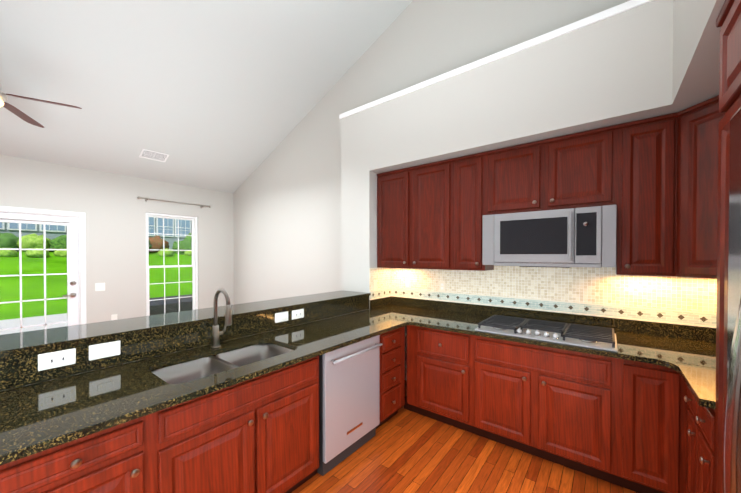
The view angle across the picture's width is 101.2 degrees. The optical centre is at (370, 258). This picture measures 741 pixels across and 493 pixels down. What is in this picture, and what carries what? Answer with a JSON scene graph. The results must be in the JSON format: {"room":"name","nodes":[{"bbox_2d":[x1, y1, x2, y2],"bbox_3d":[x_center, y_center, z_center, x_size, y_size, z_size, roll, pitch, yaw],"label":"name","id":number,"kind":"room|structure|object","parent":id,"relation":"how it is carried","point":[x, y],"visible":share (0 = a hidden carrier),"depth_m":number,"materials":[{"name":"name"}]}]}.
{"room":"kitchen","nodes":[
{"label":"kitchen","id":0,"kind":"room"},
{"bbox_2d":[0,154,233,323],"bbox_3d":[-4.979,0.039,3.557,0.150,2.900,6.900,0,1,38],"label":"wall","id":1,"kind":"structure","parent":0,"point":[113,207],"depth_m":4.78,"materials":[{"name":"grey paint"}]},
{"bbox_2d":[0,211,80,333],"bbox_3d":[-4.540,0.439,4.100,0.179,2.090,0.909,0,1,38],"label":"patio door","id":2,"kind":"structure","parent":1,"relation":"in","point":[72,225],"depth_m":4.24,"materials":[{"name":"white"}]},
{"bbox_2d":[0,206,86,323],"bbox_3d":[-3.807,0.399,4.927,0.018,2.152,3.240,0,1,38],"label":"door frame","id":3,"kind":"structure","parent":1,"relation":"attached to","point":[81,215],"depth_m":4.41,"materials":[{"name":"white wood"}]},
{"bbox_2d":[95,283,104,290],"bbox_3d":[-4.074,0.423,4.592,0.010,0.120,0.115,0,1,38],"label":"light switch","id":4,"kind":"object","parent":1,"relation":"attached to","point":[99,286],"depth_m":4.59,"materials":[{"name":"white plastic"}]},
{"bbox_2d":[111,314,116,319],"bbox_3d":[-3.976,0.920,4.726,0.006,0.115,0.075,0,1,38],"label":"light switch","id":5,"kind":"object","parent":1,"relation":"attached to","point":[113,317],"depth_m":4.73,"materials":[{"name":"white plastic"}]},
{"bbox_2d":[146,212,197,315],"bbox_3d":[-3.530,0.136,5.421,0.095,1.828,0.818,0,1,38],"label":"double-hung window","id":6,"kind":"structure","parent":1,"relation":"in","point":[194,264],"depth_m":5.50,"materials":[{"name":"white"}]},
{"bbox_2d":[137,196,210,207],"bbox_3d":[-3.409,-0.980,5.360,0.096,0.062,1.154,0,1,38],"label":"curtain rod","id":7,"kind":"object","parent":1,"relation":"attached to","point":[146,200],"visible":1,"depth_m":5.26,"materials":[{"name":"silver metal"}]},
{"bbox_2d":[2,309,366,390],"bbox_3d":[-0.988,0.966,2.492,0.248,1.068,2.793,0,1,38],"label":"wall","id":8,"kind":"structure","parent":0,"point":[147,358],"depth_m":1.77,"materials":[{"name":"grey paint"}]},
{"bbox_2d":[0,290,370,390],"bbox_3d":[-1.050,0.493,2.497,0.438,0.184,2.853,0,1,38],"label":"bar","id":9,"kind":"object","parent":8,"relation":"on","point":[143,337],"visible":1,"depth_m":1.87,"materials":[{"name":"black stone"}]},
{"bbox_2d":[38,348,75,370],"bbox_3d":[-1.555,0.498,1.513,0.010,0.080,0.129,0,1,38],"label":"outlet","id":10,"kind":"object","parent":9,"relation":"attached to","point":[51,360],"depth_m":1.51,"materials":[{"name":"white plastic"}]},
{"bbox_2d":[89,340,119,360],"bbox_3d":[-1.444,0.496,1.655,0.010,0.079,0.125,0,1,38],"label":"outlet","id":11,"kind":"object","parent":9,"relation":"attached to","point":[98,351],"depth_m":1.65,"materials":[{"name":"white plastic"}]},
{"bbox_2d":[275,309,303,322],"bbox_3d":[-0.694,0.487,2.618,0.010,0.079,0.292,0,1,38],"label":"outlet","id":12,"kind":"object","parent":9,"relation":"attached to","point":[283,316],"depth_m":2.60,"materials":[{"name":"white plastic"}]},
{"bbox_2d":[0,0,412,192],"bbox_3d":[-2.144,-2.867,1.318,7.340,3.283,7.200,0,1,38],"label":"ceiling","id":13,"kind":"structure","parent":0,"point":[224,95],"depth_m":3.64,"materials":[{"name":"white paint"}]},
{"bbox_2d":[0,83,81,127],"bbox_3d":[-3.421,-1.685,2.701,1.007,0.657,1.007,0,1,26],"label":"ceiling fan","id":14,"kind":"object","parent":13,"relation":"hanging from","point":[15,110],"visible":1,"depth_m":2.90,"materials":[{"name":"brown wood"}]},
{"bbox_2d":[139,149,168,161],"bbox_3d":[-3.287,-1.565,4.631,0.187,0.084,0.340,0,1,38],"label":"ceiling vent","id":15,"kind":"object","parent":13,"relation":"in","point":[153,155],"visible":1,"depth_m":4.62,"materials":[{"name":"white metal"}]},
{"bbox_2d":[233,0,629,380],"bbox_3d":[0.023,-1.616,4.111,7.340,6.200,0.150,0,1,38],"label":"wall","id":16,"kind":"structure","parent":0,"point":[287,214],"depth_m":4.43,"materials":[{"name":"grey paint"}]},
{"bbox_2d":[377,159,452,269],"bbox_3d":[0.528,-0.446,3.418,0.934,1.102,0.299,0,1,38],"label":"upper cabinet","id":17,"kind":"object","parent":16,"relation":"attached to","point":[415,204],"depth_m":3.26,"materials":[{"name":"brown wood"}]},
{"bbox_2d":[453,152,493,270],"bbox_3d":[1.021,-0.442,3.034,0.317,1.102,0.299,0,1,38],"label":"upper cabinet","id":18,"kind":"object","parent":16,"relation":"attached to","point":[469,170],"depth_m":2.91,"materials":[{"name":"brown wood"}]},
{"bbox_2d":[485,140,544,214],"bbox_3d":[1.336,-0.694,2.786,0.482,0.592,0.299,0,1,38],"label":"upper cabinet","id":19,"kind":"object","parent":16,"relation":"attached to","point":[514,175],"depth_m":2.66,"materials":[{"name":"brown wood"}]},
{"bbox_2d":[369,265,716,327],"bbox_3d":[1.368,0.029,2.699,3.154,0.904,0.440,0,1,38],"label":"tile backsplash","id":20,"kind":"structure","parent":16,"relation":"attached to","point":[609,292],"depth_m":2.68,"materials":[{"name":"beige tile"}]},
{"bbox_2d":[373,280,376,289],"bbox_3d":[0.057,0.305,3.566,0.008,0.115,0.072,0,1,38],"label":"outlet","id":21,"kind":"object","parent":20,"relation":"attached to","point":[374,281],"depth_m":3.56,"materials":[{"name":"beige plastic"}]},
{"bbox_2d":[405,279,409,288],"bbox_3d":[0.449,0.303,3.683,0.072,0.116,0.012,0,1,38],"label":"outlet","id":22,"kind":"object","parent":20,"relation":"attached to","point":[407,281],"depth_m":3.68,"materials":[{"name":"beige plastic"}]},
{"bbox_2d":[439,281,444,291],"bbox_3d":[0.804,0.308,3.406,0.072,0.116,0.011,0,1,38],"label":"outlet","id":23,"kind":"object","parent":20,"relation":"attached to","point":[441,285],"depth_m":3.40,"materials":[{"name":"beige plastic"}]},
{"bbox_2d":[545,124,620,209],"bbox_3d":[1.713,-0.691,2.492,0.473,0.592,0.299,0,1,38],"label":"upper cabinet","id":24,"kind":"object","parent":16,"relation":"attached to","point":[583,169],"depth_m":2.36,"materials":[{"name":"brown wood"}]},
{"bbox_2d":[482,205,616,267],"bbox_3d":[1.487,-0.163,2.600,0.947,0.461,0.415,0,1,38],"label":"over-the-range microwave","id":25,"kind":"object","parent":24,"relation":"attached to","point":[574,237],"visible":1,"depth_m":2.42,"materials":[{"name":"grey metal"}]},
{"bbox_2d":[616,112,676,275],"bbox_3d":[2.024,-0.434,2.252,0.315,1.102,0.299,0,1,38],"label":"upper cabinet","id":26,"kind":"object","parent":16,"relation":"attached to","point":[654,180],"depth_m":2.13,"materials":[{"name":"brown wood"}]},
{"bbox_2d":[673,95,724,278],"bbox_3d":[2.299,-0.430,1.835,0.629,1.102,0.619,0,1,38],"label":"upper cabinet","id":27,"kind":"object","parent":16,"relation":"attached to","point":[695,253],"depth_m":1.93,"materials":[{"name":"brown wood"}]},
{"bbox_2d":[291,380,637,492],"bbox_3d":[-2.144,1.551,1.362,7.640,0.080,7.500,0,1,38],"label":"floor","id":28,"kind":"structure","parent":0,"point":[403,450],"depth_m":2.18,"materials":[{"name":"brown wood"}]},
{"bbox_2d":[0,409,163,492],"bbox_3d":[-1.301,1.073,1.297,0.634,0.878,0.487,0,1,38],"label":"base cabinet","id":29,"kind":"object","parent":28,"relation":"on","point":[128,457],"depth_m":1.15,"materials":[{"name":"brown wood"}]},
{"bbox_2d":[317,335,382,475],"bbox_3d":[-0.335,1.058,2.474,0.671,0.860,0.620,0,1,38],"label":"dishwasher","id":30,"kind":"object","parent":28,"relation":"on","point":[349,398],"visible":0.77,"depth_m":2.23,"materials":[{"name":"grey metal"}]},
{"bbox_2d":[376,326,404,428],"bbox_3d":[-0.035,1.057,2.921,0.634,0.878,0.410,0,1,38],"label":"base cabinet","id":31,"kind":"object","parent":28,"relation":"on","point":[392,351],"depth_m":2.70,"materials":[{"name":"brown wood"}]},
{"bbox_2d":[0,288,407,465],"bbox_3d":[-1.106,0.514,1.528,0.699,0.634,3.855,0,1,38],"label":"countertop","id":32,"kind":"structure","parent":31,"relation":"on","point":[39,417],"depth_m":1.48,"materials":[{"name":"stone"}]},
{"bbox_2d":[404,325,471,432],"bbox_3d":[0.800,1.056,2.991,0.633,0.878,0.696,0,1,38],"label":"base cabinet","id":33,"kind":"object","parent":28,"relation":"on","point":[439,362],"depth_m":2.70,"materials":[{"name":"brown wood"}]},
{"bbox_2d":[354,296,715,408],"bbox_3d":[1.102,0.552,2.363,3.155,0.134,1.306,0,1,38],"label":"countertop","id":34,"kind":"structure","parent":33,"relation":"on","point":[687,353],"depth_m":2.31,"materials":[{"name":"stone"}]},
{"bbox_2d":[472,335,619,485],"bbox_3d":[1.419,1.061,2.509,0.936,0.878,0.696,0,1,38],"label":"base cabinet","id":35,"kind":"object","parent":28,"relation":"on","point":[559,406],"depth_m":2.18,"materials":[{"name":"brown wood"}]},
{"bbox_2d":[620,359,679,492],"bbox_3d":[1.914,1.065,2.122,0.321,0.878,0.696,0,1,38],"label":"base cabinet","id":36,"kind":"object","parent":28,"relation":"on","point":[639,427],"depth_m":1.86,"materials":[{"name":"brown wood"}]},
{"bbox_2d":[680,375,691,492],"bbox_3d":[1.968,1.071,1.438,0.645,0.878,0.358,0,1,38],"label":"base cabinet","id":37,"kind":"object","parent":28,"relation":"on","point":[685,394],"depth_m":1.77,"materials":[{"name":"brown wood"}]},
{"bbox_2d":[692,394,714,492],"bbox_3d":[1.773,1.074,1.187,0.645,0.878,0.277,0,1,38],"label":"base cabinet","id":38,"kind":"object","parent":28,"relation":"on","point":[703,418],"depth_m":1.40,"materials":[{"name":"brown wood"}]},
{"bbox_2d":[714,0,740,492],"bbox_3d":[1.439,0.269,0.760,0.655,2.493,0.767,0,1,38],"label":"pantry cabinet","id":39,"kind":"object","parent":28,"relation":"on","point":[728,20],"visible":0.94,"depth_m":1.20,"materials":[{"name":"brown wood"}]},
{"bbox_2d":[722,107,740,492],"bbox_3d":[0.831,0.596,0.155,0.856,1.845,0.910,0,1,38],"label":"refrigerator","id":40,"kind":"object","parent":28,"relation":"on","point":[731,461],"visible":1,"depth_m":0.45,"materials":[{"name":"grey metal"}]},
{"bbox_2d":[341,0,714,308],"bbox_3d":[1.196,-0.121,2.834,3.598,3.235,0.443,0,1,38],"label":"wall","id":41,"kind":"structure","parent":0,"point":[655,58],"depth_m":2.57,"materials":[{"name":"grey paint"}]},
{"bbox_2d":[339,0,653,118],"bbox_3d":[0.778,-1.736,2.846,2.935,0.055,0.021,0,1,38],"label":"trim","id":42,"kind":"structure","parent":41,"relation":"on","point":[603,15],"depth_m":2.51,"materials":[{"name":"white paint"}]},
{"bbox_2d":[669,0,724,107],"bbox_3d":[1.587,-1.352,0.948,0.678,0.735,1.980,0,1,38],"label":"wall","id":43,"kind":"structure","parent":0,"point":[694,36],"depth_m":1.64,"materials":[{"name":"grey paint"}]},
{"label":"outside","id":44,"kind":"structure","parent":0,"visible":0},
{"bbox_2d":[0,313,66,334],"bbox_3d":[-7.784,1.673,5.157,6.200,0.200,4.750,0,1,38],"label":"ground","id":45,"kind":"structure","parent":44,"point":[57,318],"depth_m":7.31,"materials":[{"name":"grey concrete"}]},
{"bbox_2d":[0,251,191,319],"bbox_3d":[-20.241,0.258,20.719,45.000,2.480,52.000,0,1,38],"label":"lawn","id":46,"kind":"structure","parent":44,"point":[53,267],"depth_m":12.06,"materials":[{"name":"green plant"}]},
{"bbox_2d":[0,233,191,257],"bbox_3d":[-15.973,-3.514,18.612,6.247,7.095,34.097,0,1,38],"label":"bushes","id":47,"kind":"object","parent":46,"relation":"on","point":[34,242],"depth_m":15.81,"materials":[{"name":"green plant"}]},
{"bbox_2d":[0,217,191,249],"bbox_3d":[-20.996,-3.530,22.538,9.085,6.500,42.000,0,1,38],"label":"house","id":48,"kind":"structure","parent":46,"relation":"on","point":[158,223],"depth_m":21.91,"materials":[{"name":"grey"}]},
{"bbox_2d":[149,294,192,314],"bbox_3d":[-5.502,1.368,8.618,1.700,0.462,1.780,0,1,38],"label":"ground","id":49,"kind":"structure","parent":44,"point":[169,306],"depth_m":7.98,"materials":[{"name":"grey"}]}
]}

